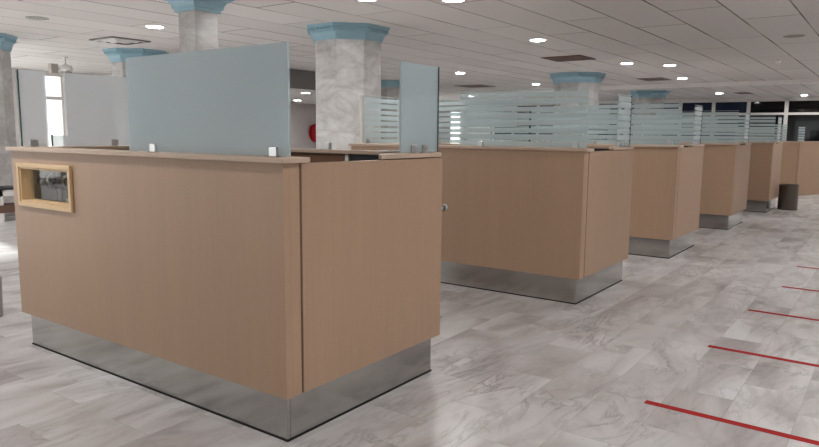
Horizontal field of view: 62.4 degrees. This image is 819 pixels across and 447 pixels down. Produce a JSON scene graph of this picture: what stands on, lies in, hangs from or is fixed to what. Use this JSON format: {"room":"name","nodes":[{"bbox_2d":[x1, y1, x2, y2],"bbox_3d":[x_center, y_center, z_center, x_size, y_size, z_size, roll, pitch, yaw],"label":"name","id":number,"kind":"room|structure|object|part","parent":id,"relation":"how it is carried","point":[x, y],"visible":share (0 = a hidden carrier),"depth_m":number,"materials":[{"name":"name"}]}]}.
{"room":"public hall","nodes":[
{"label":"public hall","id":0,"kind":"room"},
{"bbox_2d":[12,68,466,148],"bbox_3d":[-7.872,-2.929,20.981,0.200,3.000,37.000,6,9,35],"label":"wall","id":1,"kind":"structure","parent":0,"point":[302,116],"depth_m":25.83,"materials":[{"name":"white paint"}]},
{"bbox_2d":[45,74,65,134],"bbox_3d":[-9.697,-2.601,18.472,0.090,2.880,0.560,6,9,35],"label":"window","id":2,"kind":"structure","parent":1,"relation":"in","point":[61,98],"depth_m":18.52,"materials":[{"name":"white paint"}]},
{"bbox_2d":[99,74,315,103],"bbox_3d":[-2.750,-4.351,22.421,6.200,0.469,12.400,6,9,35],"label":"trim","id":3,"kind":"structure","parent":1,"relation":"attached to","point":[306,98],"depth_m":20.71,"materials":[{"name":"white paint"}]},
{"bbox_2d":[309,124,315,141],"bbox_3d":[-3.633,-3.530,26.374,0.320,0.717,0.717,6,9,35],"label":"hose reel","id":4,"kind":"object","parent":1,"relation":"attached to","point":[312,131],"visible":0.44,"depth_m":26.14,"materials":[{"name":"red paint"}]},
{"bbox_2d":[0,194,818,446],"bbox_3d":[2.537,-0.258,13.754,25.900,0.200,37.400,6,9,35],"label":"floor","id":5,"kind":"structure","parent":0,"point":[509,370],"depth_m":4.10,"materials":[{"name":"tile"}]},
{"bbox_2d":[0,275,2,316],"bbox_3d":[-3.264,0.571,5.222,0.230,0.310,0.230,6,9,35],"label":"waste bin","id":6,"kind":"object","parent":5,"relation":"on","point":[1,297],"visible":1,"depth_m":5.24,"materials":[{"name":"grey plastic"}]},
{"bbox_2d":[0,185,14,221],"bbox_3d":[-6.208,-0.364,11.162,0.400,0.540,1.220,6,9,35],"label":"bench","id":7,"kind":"object","parent":5,"relation":"on","point":[8,190],"visible":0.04,"depth_m":10.65,"materials":[{"name":"black plastic"}]},
{"bbox_3d":[-6.535,-0.287,10.713,0.340,0.500,0.060,6,9,35],"label":"leg","id":8,"kind":"part","parent":7,"relation":"part of","materials":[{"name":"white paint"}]},
{"bbox_3d":[-6.205,-0.611,11.128,0.400,0.040,1.220,6,9,35],"label":"seat","id":9,"kind":"part","parent":7,"relation":"part of","materials":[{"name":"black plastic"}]},
{"bbox_3d":[-6.208,-0.294,11.171,0.360,0.120,1.220,6,9,35],"label":"foot rail","id":10,"kind":"part","parent":7,"relation":"part of","materials":[{"name":"brown wood"}]},
{"bbox_2d":[0,33,17,215],"bbox_3d":[-7.228,-1.645,11.393,1.170,3.000,1.170,6,9,35],"label":"marble column","id":11,"kind":"structure","parent":5,"relation":"on","point":[7,115],"depth_m":11.33,"materials":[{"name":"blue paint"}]},
{"bbox_2d":[102,48,168,145],"bbox_3d":[-5.428,-1.925,13.615,1.160,3.000,1.160,6,9,35],"label":"marble column","id":12,"kind":"structure","parent":5,"relation":"on","point":[117,56],"depth_m":13.02,"materials":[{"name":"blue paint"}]},
{"bbox_2d":[164,0,234,52],"bbox_3d":[-2.396,-1.121,7.792,0.674,3.000,0.674,6,9,35],"label":"marble column","id":13,"kind":"structure","parent":5,"relation":"on","point":[198,22],"depth_m":7.53,"materials":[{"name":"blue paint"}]},
{"bbox_2d":[5,42,447,441],"bbox_3d":[-1.197,-0.046,4.255,2.584,1.825,1.362,6,9,35],"label":"booth","id":14,"kind":"object","parent":5,"relation":"on","point":[205,260],"visible":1,"depth_m":3.50,"materials":[{"name":"brown wood"}]},
{"bbox_3d":[-2.468,-0.755,4.441,0.012,0.491,0.170,6,9,35],"label":"glass panel","id":15,"kind":"part","parent":14,"relation":"part of","materials":[{"name":"glass"}]},
{"bbox_3d":[-2.243,-0.233,4.215,0.659,0.277,0.088,6,9,35],"label":"viewing frame","id":16,"kind":"part","parent":14,"relation":"part of","materials":[{"name":"brown wood"}]},
{"bbox_2d":[37,171,67,202],"bbox_3d":[-2.317,-0.250,4.472,0.245,0.250,0.167,6,9,35],"label":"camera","id":17,"kind":"object","parent":14,"relation":"on","point":[54,179],"visible":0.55,"depth_m":4.46,"materials":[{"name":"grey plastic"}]},
{"bbox_3d":[-2.433,-0.277,4.477,0.045,0.044,0.044,6,9,35],"label":"focus knob","id":18,"kind":"part","parent":17,"relation":"part of","materials":[{"name":"metal"}]},
{"bbox_3d":[-2.323,-0.196,4.501,0.032,0.105,0.032,6,9,35],"label":"post","id":19,"kind":"part","parent":17,"relation":"part of","materials":[{"name":"metal"}]},
{"bbox_3d":[-2.355,-0.560,4.574,0.010,0.071,0.115,6,9,35],"label":"glass panel","id":20,"kind":"part","parent":14,"relation":"part of","materials":[{"name":"glass"}]},
{"bbox_3d":[-2.196,-0.803,4.816,0.012,0.491,0.500,6,9,35],"label":"glass panel","id":21,"kind":"part","parent":14,"relation":"part of","materials":[{"name":"glass"}]},
{"bbox_3d":[-1.569,0.164,3.765,2.524,1.078,0.035,6,9,35],"label":"panel","id":22,"kind":"part","parent":14,"relation":"part of","materials":[{"name":"brown wood"}]},
{"bbox_3d":[-1.021,-0.590,3.300,1.225,0.491,0.012,6,9,35],"label":"glass panel","id":23,"kind":"part","parent":14,"relation":"part of","materials":[{"name":"glass"}]},
{"bbox_3d":[-0.533,0.264,3.086,0.040,1.078,0.063,6,9,35],"label":"corner post","id":24,"kind":"part","parent":14,"relation":"part of","materials":[{"name":"brown wood"}]},
{"bbox_3d":[-0.162,0.202,3.588,0.030,1.074,1.164,6,9,35],"label":"door","id":25,"kind":"part","parent":14,"relation":"part of","materials":[{"name":"brown wood"}]},
{"bbox_2d":[379,150,398,151],"bbox_3d":[-0.102,-0.442,4.123,0.120,0.004,0.200,6,9,35],"label":"paper sheet","id":26,"kind":"object","parent":14,"relation":"on","point":[379,150],"visible":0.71,"depth_m":4.11,"materials":[{"name":"white paper"}]},
{"bbox_3d":[-0.114,0.115,4.241,0.654,1.076,0.032,6,9,35],"label":"door","id":27,"kind":"part","parent":14,"relation":"part of","materials":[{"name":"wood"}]},
{"bbox_3d":[0.056,-0.653,3.847,0.012,0.491,0.365,6,9,35],"label":"glass panel","id":28,"kind":"part","parent":14,"relation":"part of","materials":[{"name":"glass"}]},
{"bbox_2d":[307,22,389,149],"bbox_3d":[-0.950,-1.464,10.456,1.224,3.000,1.224,6,9,35],"label":"marble column","id":29,"kind":"structure","parent":5,"relation":"on","point":[347,54],"depth_m":9.94,"materials":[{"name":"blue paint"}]},
{"bbox_2d":[381,80,399,138],"bbox_3d":[-0.585,-2.823,20.669,0.862,3.000,0.862,6,9,35],"label":"marble column","id":30,"kind":"structure","parent":5,"relation":"on","point":[389,88],"depth_m":20.20,"materials":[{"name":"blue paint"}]},
{"bbox_2d":[348,87,633,304],"bbox_3d":[0.787,-0.376,6.862,2.584,1.825,1.340,6,9,35],"label":"booth","id":31,"kind":"object","parent":5,"relation":"on","point":[548,220],"visible":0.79,"depth_m":6.05,"materials":[{"name":"brown wood"}]},
{"bbox_3d":[-0.170,-1.140,7.479,0.012,0.491,1.070,6,9,35],"label":"glass panel","id":32,"kind":"part","parent":31,"relation":"part of","materials":[{"name":"glass"}]},
{"bbox_3d":[0.422,-0.167,6.380,2.524,1.078,0.035,6,9,35],"label":"panel","id":33,"kind":"part","parent":31,"relation":"part of","materials":[{"name":"brown wood"}]},
{"bbox_3d":[0.668,-1.147,7.592,1.194,0.491,0.012,6,9,35],"label":"glass panel","id":34,"kind":"part","parent":31,"relation":"part of","materials":[{"name":"glass"}]},
{"bbox_3d":[0.970,-0.921,5.916,1.225,0.491,0.012,6,9,35],"label":"glass panel","id":35,"kind":"part","parent":31,"relation":"part of","materials":[{"name":"glass"}]},
{"bbox_3d":[1.458,-0.067,5.701,0.040,1.078,0.063,6,9,35],"label":"corner post","id":36,"kind":"part","parent":31,"relation":"part of","materials":[{"name":"brown wood"}]},
{"bbox_3d":[1.829,-0.129,6.203,0.030,1.074,1.164,6,9,35],"label":"door","id":37,"kind":"part","parent":31,"relation":"part of","materials":[{"name":"brown wood"}]},
{"bbox_3d":[1.877,-0.217,6.856,0.654,1.076,0.032,6,9,35],"label":"door","id":38,"kind":"part","parent":31,"relation":"part of","materials":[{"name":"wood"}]},
{"bbox_3d":[2.047,-0.985,6.462,0.012,0.491,0.365,6,9,35],"label":"glass panel","id":39,"kind":"part","parent":31,"relation":"part of","materials":[{"name":"glass"}]},
{"bbox_3d":[2.131,-1.006,6.630,0.058,0.491,0.012,6,9,35],"label":"return pane","id":40,"kind":"part","parent":31,"relation":"part of","materials":[{"name":"clear glass"}]},
{"bbox_2d":[549,72,605,134],"bbox_3d":[4.347,-2.391,17.760,1.320,3.000,1.320,6,9,35],"label":"marble column","id":41,"kind":"structure","parent":5,"relation":"on","point":[575,81],"depth_m":17.15,"materials":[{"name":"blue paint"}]},
{"bbox_2d":[492,102,703,258],"bbox_3d":[2.424,-0.654,9.052,2.584,1.825,1.340,6,9,35],"label":"booth","id":42,"kind":"object","parent":5,"relation":"on","point":[667,175],"visible":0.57,"depth_m":8.05,"materials":[{"name":"wood"}]},
{"bbox_3d":[1.467,-1.417,9.670,0.012,0.491,1.070,6,9,35],"label":"glass panel","id":43,"kind":"part","parent":42,"relation":"part of","materials":[{"name":"glass"}]},
{"bbox_3d":[2.304,-1.425,9.783,1.194,0.491,0.012,6,9,35],"label":"glass panel","id":44,"kind":"part","parent":42,"relation":"part of","materials":[{"name":"glass"}]},
{"bbox_3d":[2.606,-1.199,8.106,1.225,0.491,0.012,6,9,35],"label":"glass panel","id":45,"kind":"part","parent":42,"relation":"part of","materials":[{"name":"glass"}]},
{"bbox_3d":[2.058,-0.445,8.571,2.524,1.078,0.035,6,9,35],"label":"panel","id":46,"kind":"part","parent":42,"relation":"part of","materials":[{"name":"brown wood"}]},
{"bbox_3d":[3.095,-0.345,7.891,0.040,1.078,0.063,6,9,35],"label":"corner post","id":47,"kind":"part","parent":42,"relation":"part of","materials":[{"name":"brown wood"}]},
{"bbox_3d":[3.465,-0.406,8.393,0.030,1.074,1.164,6,9,35],"label":"door","id":48,"kind":"part","parent":42,"relation":"part of","materials":[{"name":"brown wood"}]},
{"bbox_3d":[3.684,-1.262,8.653,0.012,0.491,0.365,6,9,35],"label":"glass panel","id":49,"kind":"part","parent":42,"relation":"part of","materials":[{"name":"glass"}]},
{"bbox_3d":[3.768,-1.284,8.821,0.058,0.491,0.012,6,9,35],"label":"return pane","id":50,"kind":"part","parent":42,"relation":"part of","materials":[{"name":"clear glass"}]},
{"bbox_2d":[629,90,670,134],"bbox_3d":[8.523,-3.219,24.251,1.320,3.000,1.320,6,9,35],"label":"marble column","id":51,"kind":"structure","parent":5,"relation":"on","point":[657,96],"depth_m":23.69,"materials":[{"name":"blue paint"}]},
{"bbox_2d":[582,110,751,229],"bbox_3d":[4.295,-0.970,11.547,2.584,1.825,1.340,6,9,35],"label":"booth","id":52,"kind":"object","parent":5,"relation":"on","point":[726,163],"visible":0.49,"depth_m":10.51,"materials":[{"name":"wood"}]},
{"bbox_3d":[3.338,-1.734,12.164,0.012,0.491,1.070,6,9,35],"label":"glass panel","id":53,"kind":"part","parent":52,"relation":"part of","materials":[{"name":"glass"}]},
{"bbox_3d":[4.175,-1.741,12.277,1.194,0.491,0.012,6,9,35],"label":"glass panel","id":54,"kind":"part","parent":52,"relation":"part of","materials":[{"name":"glass"}]},
{"bbox_3d":[4.477,-1.515,10.601,1.225,0.491,0.012,6,9,35],"label":"glass panel","id":55,"kind":"part","parent":52,"relation":"part of","materials":[{"name":"glass"}]},
{"bbox_3d":[3.930,-0.761,11.065,2.524,1.078,0.035,6,9,35],"label":"panel","id":56,"kind":"part","parent":52,"relation":"part of","materials":[{"name":"brown wood"}]},
{"bbox_3d":[4.966,-0.661,10.386,0.040,1.078,0.063,6,9,35],"label":"corner post","id":57,"kind":"part","parent":52,"relation":"part of","materials":[{"name":"brown wood"}]},
{"bbox_3d":[5.337,-0.723,10.888,0.030,1.074,1.164,6,9,35],"label":"door","id":58,"kind":"part","parent":52,"relation":"part of","materials":[{"name":"brown wood"}]},
{"bbox_3d":[5.555,-1.578,11.147,0.012,0.491,0.365,6,9,35],"label":"glass panel","id":59,"kind":"part","parent":52,"relation":"part of","materials":[{"name":"glass"}]},
{"bbox_3d":[5.639,-1.600,11.315,0.058,0.491,0.012,6,9,35],"label":"return pane","id":60,"kind":"part","parent":52,"relation":"part of","materials":[{"name":"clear glass"}]},
{"bbox_2d":[642,117,782,212],"bbox_3d":[6.148,-1.274,13.949,2.584,1.825,1.340,6,9,35],"label":"booth","id":61,"kind":"object","parent":5,"relation":"on","point":[765,155],"visible":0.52,"depth_m":12.89,"materials":[{"name":"wood"}]},
{"bbox_3d":[6.029,-2.045,14.680,1.194,0.491,0.012,6,9,35],"label":"glass panel","id":62,"kind":"part","parent":61,"relation":"part of","materials":[{"name":"glass"}]},
{"bbox_3d":[6.331,-1.819,13.003,1.225,0.491,0.012,6,9,35],"label":"glass panel","id":63,"kind":"part","parent":61,"relation":"part of","materials":[{"name":"glass"}]},
{"bbox_3d":[5.783,-1.065,13.468,2.524,1.078,0.035,6,9,35],"label":"panel","id":64,"kind":"part","parent":61,"relation":"part of","materials":[{"name":"brown wood"}]},
{"bbox_3d":[6.819,-0.965,12.788,0.040,1.078,0.063,6,9,35],"label":"corner post","id":65,"kind":"part","parent":61,"relation":"part of","materials":[{"name":"brown wood"}]},
{"bbox_3d":[7.190,-1.026,13.290,0.030,1.074,1.164,6,9,35],"label":"door","id":66,"kind":"part","parent":61,"relation":"part of","materials":[{"name":"brown wood"}]},
{"bbox_3d":[7.408,-1.882,13.549,0.012,0.491,0.365,6,9,35],"label":"glass panel","id":67,"kind":"part","parent":61,"relation":"part of","materials":[{"name":"glass"}]},
{"bbox_2d":[644,400,818,445],"bbox_3d":[2.565,1.109,2.739,3.200,0.002,0.050,6,9,36],"label":"tape","id":68,"kind":"object","parent":5,"relation":"on","point":[711,417],"visible":1,"depth_m":3.42,"materials":[{"name":"red plastic"}]},
{"bbox_2d":[707,345,818,366],"bbox_3d":[3.345,0.984,3.728,3.200,0.002,0.050,6,9,36],"label":"tape","id":69,"kind":"object","parent":5,"relation":"on","point":[711,346],"visible":1,"depth_m":4.46,"materials":[{"name":"red plastic"}]},
{"bbox_2d":[735,125,818,195],"bbox_3d":[9.713,-1.625,17.183,4.372,1.730,1.652,0,8,-5],"label":"booth","id":70,"kind":"object","parent":5,"relation":"on","point":[800,158],"depth_m":16.58,"materials":[{"name":"brown wood"}]},
{"bbox_3d":[8.715,-2.255,16.791,1.150,0.396,0.012,6,9,35],"label":"glass panel","id":71,"kind":"part","parent":70,"relation":"part of","materials":[{"name":"glass"}]},
{"bbox_3d":[8.430,-1.408,17.076,2.300,1.305,0.035,6,9,35],"label":"panel","id":72,"kind":"part","parent":70,"relation":"part of","materials":[{"name":"brown wood"}]},
{"bbox_3d":[9.391,-1.316,16.451,0.054,1.305,0.035,-5,9,-35],"label":"corner post","id":73,"kind":"part","parent":70,"relation":"part of","materials":[{"name":"brown wood"}]},
{"bbox_3d":[9.549,-2.186,16.482,0.300,0.356,0.012,-5,9,-35],"label":"glass panel","id":74,"kind":"part","parent":70,"relation":"part of","materials":[{"name":"glass"}]},
{"bbox_3d":[10.617,-1.418,17.296,2.890,1.305,0.035,-5,9,-35],"label":"panel","id":75,"kind":"part","parent":70,"relation":"part of","materials":[{"name":"brown wood"}]},
{"bbox_2d":[748,309,818,320],"bbox_3d":[4.113,0.860,4.707,3.200,0.002,0.050,6,9,36],"label":"tape","id":76,"kind":"object","parent":5,"relation":"on","point":[749,309],"visible":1,"depth_m":5.49,"materials":[{"name":"red plastic"}]},
{"bbox_2d":[777,184,799,209],"bbox_3d":[7.527,-0.526,13.448,0.360,0.500,0.360,6,9,35],"label":"waste bin","id":77,"kind":"object","parent":5,"relation":"on","point":[788,194],"visible":1,"depth_m":13.31,"materials":[{"name":"metal"}]},
{"bbox_2d":[782,286,818,291],"bbox_3d":[4.884,0.748,5.599,3.200,0.002,0.050,6,9,36],"label":"tape","id":78,"kind":"object","parent":5,"relation":"on","point":[782,286],"visible":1,"depth_m":6.47,"materials":[{"name":"red plastic"}]},
{"bbox_2d":[0,0,818,101],"bbox_3d":[2.565,-3.430,13.331,25.900,0.200,37.400,6,9,35],"label":"ceiling","id":79,"kind":"structure","parent":0,"point":[708,41],"depth_m":10.89,"materials":[{"name":"tile"}]},
{"bbox_2d":[25,16,48,19],"bbox_3d":[-5.235,-2.884,9.513,0.300,0.010,0.300,6,9,35],"label":"cover plate","id":80,"kind":"object","parent":79,"relation":"attached to","point":[27,17],"visible":1,"depth_m":9.49,"materials":[{"name":"grey plastic"}]},
{"bbox_2d":[48,57,72,76],"bbox_3d":[-7.467,-3.358,14.505,0.280,0.430,0.460,6,9,35],"label":"dome camera","id":81,"kind":"object","parent":79,"relation":"attached to","point":[53,68],"visible":0.82,"depth_m":14.46,"materials":[{"name":"white plastic"}]},
{"bbox_2d":[89,36,150,44],"bbox_3d":[-5.027,-3.153,11.752,0.720,0.061,0.720,6,9,35],"label":"ceiling vent","id":82,"kind":"object","parent":79,"relation":"in","point":[111,39],"visible":1,"depth_m":11.62,"materials":[{"name":"white paint"}]},
{"bbox_2d":[144,24,164,27],"bbox_3d":[-3.819,-2.952,10.140,0.304,0.016,0.304,6,9,35],"label":"recessed light","id":83,"kind":"object","parent":79,"relation":"in","point":[147,25],"visible":1,"depth_m":10.11,"materials":[{"name":"white paint"}]},
{"bbox_2d":[290,69,315,89],"bbox_3d":[-2.657,-3.664,17.271,0.030,0.469,4.080,6,9,35],"label":"trim","id":84,"kind":"structure","parent":79,"relation":"attached to","point":[299,79],"depth_m":17.17,"materials":[{"name":"grey"}]},
{"bbox_2d":[441,0,465,2],"bbox_3d":[0.514,-2.617,7.916,0.304,0.016,0.304,6,9,35],"label":"recessed light","id":85,"kind":"object","parent":79,"relation":"in","point":[449,1],"visible":1,"depth_m":7.98,"materials":[{"name":"white paint"}]},
{"bbox_2d":[458,85,495,87],"bbox_3d":[2.159,-4.515,22.262,1.000,0.015,1.000,6,9,35],"label":"ceiling vent","id":86,"kind":"object","parent":79,"relation":"in","point":[466,86],"visible":1,"depth_m":22.30,"materials":[{"name":"grey plastic"}]},
{"bbox_2d":[529,38,546,40],"bbox_3d":[2.130,-3.044,11.223,0.304,0.016,0.304,6,9,35],"label":"recessed light","id":87,"kind":"object","parent":79,"relation":"in","point":[533,39],"visible":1,"depth_m":11.14,"materials":[{"name":"white paint"}]},
{"bbox_2d":[541,55,595,61],"bbox_3d":[3.264,-3.387,13.885,0.840,0.015,0.840,6,9,35],"label":"ceiling vent","id":88,"kind":"object","parent":79,"relation":"attached to","point":[571,57],"visible":1,"depth_m":13.88,"materials":[{"name":"metal"}]},
{"bbox_2d":[636,77,670,80],"bbox_3d":[6.820,-4.020,18.863,0.700,0.015,0.900,6,9,35],"label":"ceiling vent","id":89,"kind":"object","parent":79,"relation":"in","point":[659,78],"visible":1,"depth_m":18.88,"materials":[{"name":"grey plastic"}]},
{"bbox_2d":[500,79,818,92],"bbox_3d":[10.812,-3.931,18.768,18.500,0.100,0.300,6,9,35],"label":"trim","id":90,"kind":"structure","parent":79,"relation":"attached to","point":[803,81],"depth_m":20.21,"materials":[{"name":"white paint"}]},
{"bbox_2d":[734,92,753,93],"bbox_3d":[12.153,-4.736,24.589,0.500,0.015,1.000,6,9,35],"label":"ceiling vent","id":91,"kind":"object","parent":79,"relation":"in","point":[734,92],"visible":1,"depth_m":24.61,"materials":[{"name":"grey plastic"}]},
{"bbox_2d":[783,35,804,37],"bbox_3d":[6.011,-2.927,10.580,0.300,0.010,0.300,6,9,35],"label":"cover plate","id":92,"kind":"object","parent":79,"relation":"attached to","point":[787,36],"visible":1,"depth_m":10.56,"materials":[{"name":"grey plastic"}]},
{"bbox_2d":[467,97,818,139],"bbox_3d":[13.430,-3.744,28.509,25.900,3.000,0.200,6,9,35],"label":"wall","id":93,"kind":"structure","parent":0,"point":[773,98],"depth_m":28.82,"materials":[{"name":"white paint"}]},
{"bbox_2d":[489,105,512,139],"bbox_3d":[4.702,-4.664,34.675,1.350,2.800,0.090,6,9,35],"label":"window","id":94,"kind":"structure","parent":93,"relation":"in","point":[490,105],"depth_m":34.66,"materials":[{"name":"white paint"}]},
{"bbox_2d":[513,104,537,141],"bbox_3d":[5.797,-4.550,33.893,1.350,2.800,0.090,6,9,35],"label":"window","id":95,"kind":"structure","parent":93,"relation":"in","point":[519,105],"depth_m":33.75,"materials":[{"name":"white paint"}]},
{"bbox_2d":[537,104,553,133],"bbox_3d":[6.892,-4.436,33.112,1.350,2.800,0.090,6,9,35],"label":"window","id":96,"kind":"structure","parent":93,"relation":"in","point":[539,105],"depth_m":33.16,"materials":[{"name":"white paint"}]},
{"bbox_2d":[598,103,619,139],"bbox_3d":[9.082,-4.208,31.549,1.350,2.800,0.090,6,9,35],"label":"window","id":97,"kind":"structure","parent":93,"relation":"in","point":[602,103],"depth_m":31.25,"materials":[{"name":"white paint"}]},
{"bbox_2d":[618,102,633,134],"bbox_3d":[10.172,-4.095,30.770,1.340,2.800,0.090,6,9,35],"label":"window","id":98,"kind":"structure","parent":93,"relation":"in","point":[624,102],"depth_m":30.81,"materials":[{"name":"white paint"}]},
{"bbox_2d":[663,101,680,135],"bbox_3d":[11.259,-3.981,29.995,1.340,2.800,0.090,6,9,35],"label":"window","id":99,"kind":"structure","parent":93,"relation":"in","point":[670,102],"depth_m":29.62,"materials":[{"name":"white paint"}]},
{"bbox_2d":[679,101,713,135],"bbox_3d":[12.346,-3.868,29.219,1.340,2.800,0.090,6,9,35],"label":"window","id":100,"kind":"structure","parent":93,"relation":"in","point":[687,106],"depth_m":29.12,"materials":[{"name":"black glass"}]},
{"bbox_2d":[712,100,748,135],"bbox_3d":[13.437,-3.755,28.441,1.350,2.800,0.090,6,9,35],"label":"window","id":101,"kind":"structure","parent":93,"relation":"in","point":[742,106],"depth_m":28.30,"materials":[{"name":"white paint"}]},
{"bbox_2d":[748,99,786,138],"bbox_3d":[14.544,-3.639,27.650,1.380,2.800,0.090,6,9,35],"label":"window","id":102,"kind":"structure","parent":93,"relation":"in","point":[776,108],"depth_m":27.48,"materials":[{"name":"black glass"}]},
{"bbox_2d":[784,99,818,140],"bbox_3d":[15.651,-3.524,26.860,1.350,2.800,0.090,6,9,35],"label":"window","id":103,"kind":"structure","parent":93,"relation":"in","point":[799,112],"depth_m":26.81,"materials":[{"name":"black glass"}]}
]}

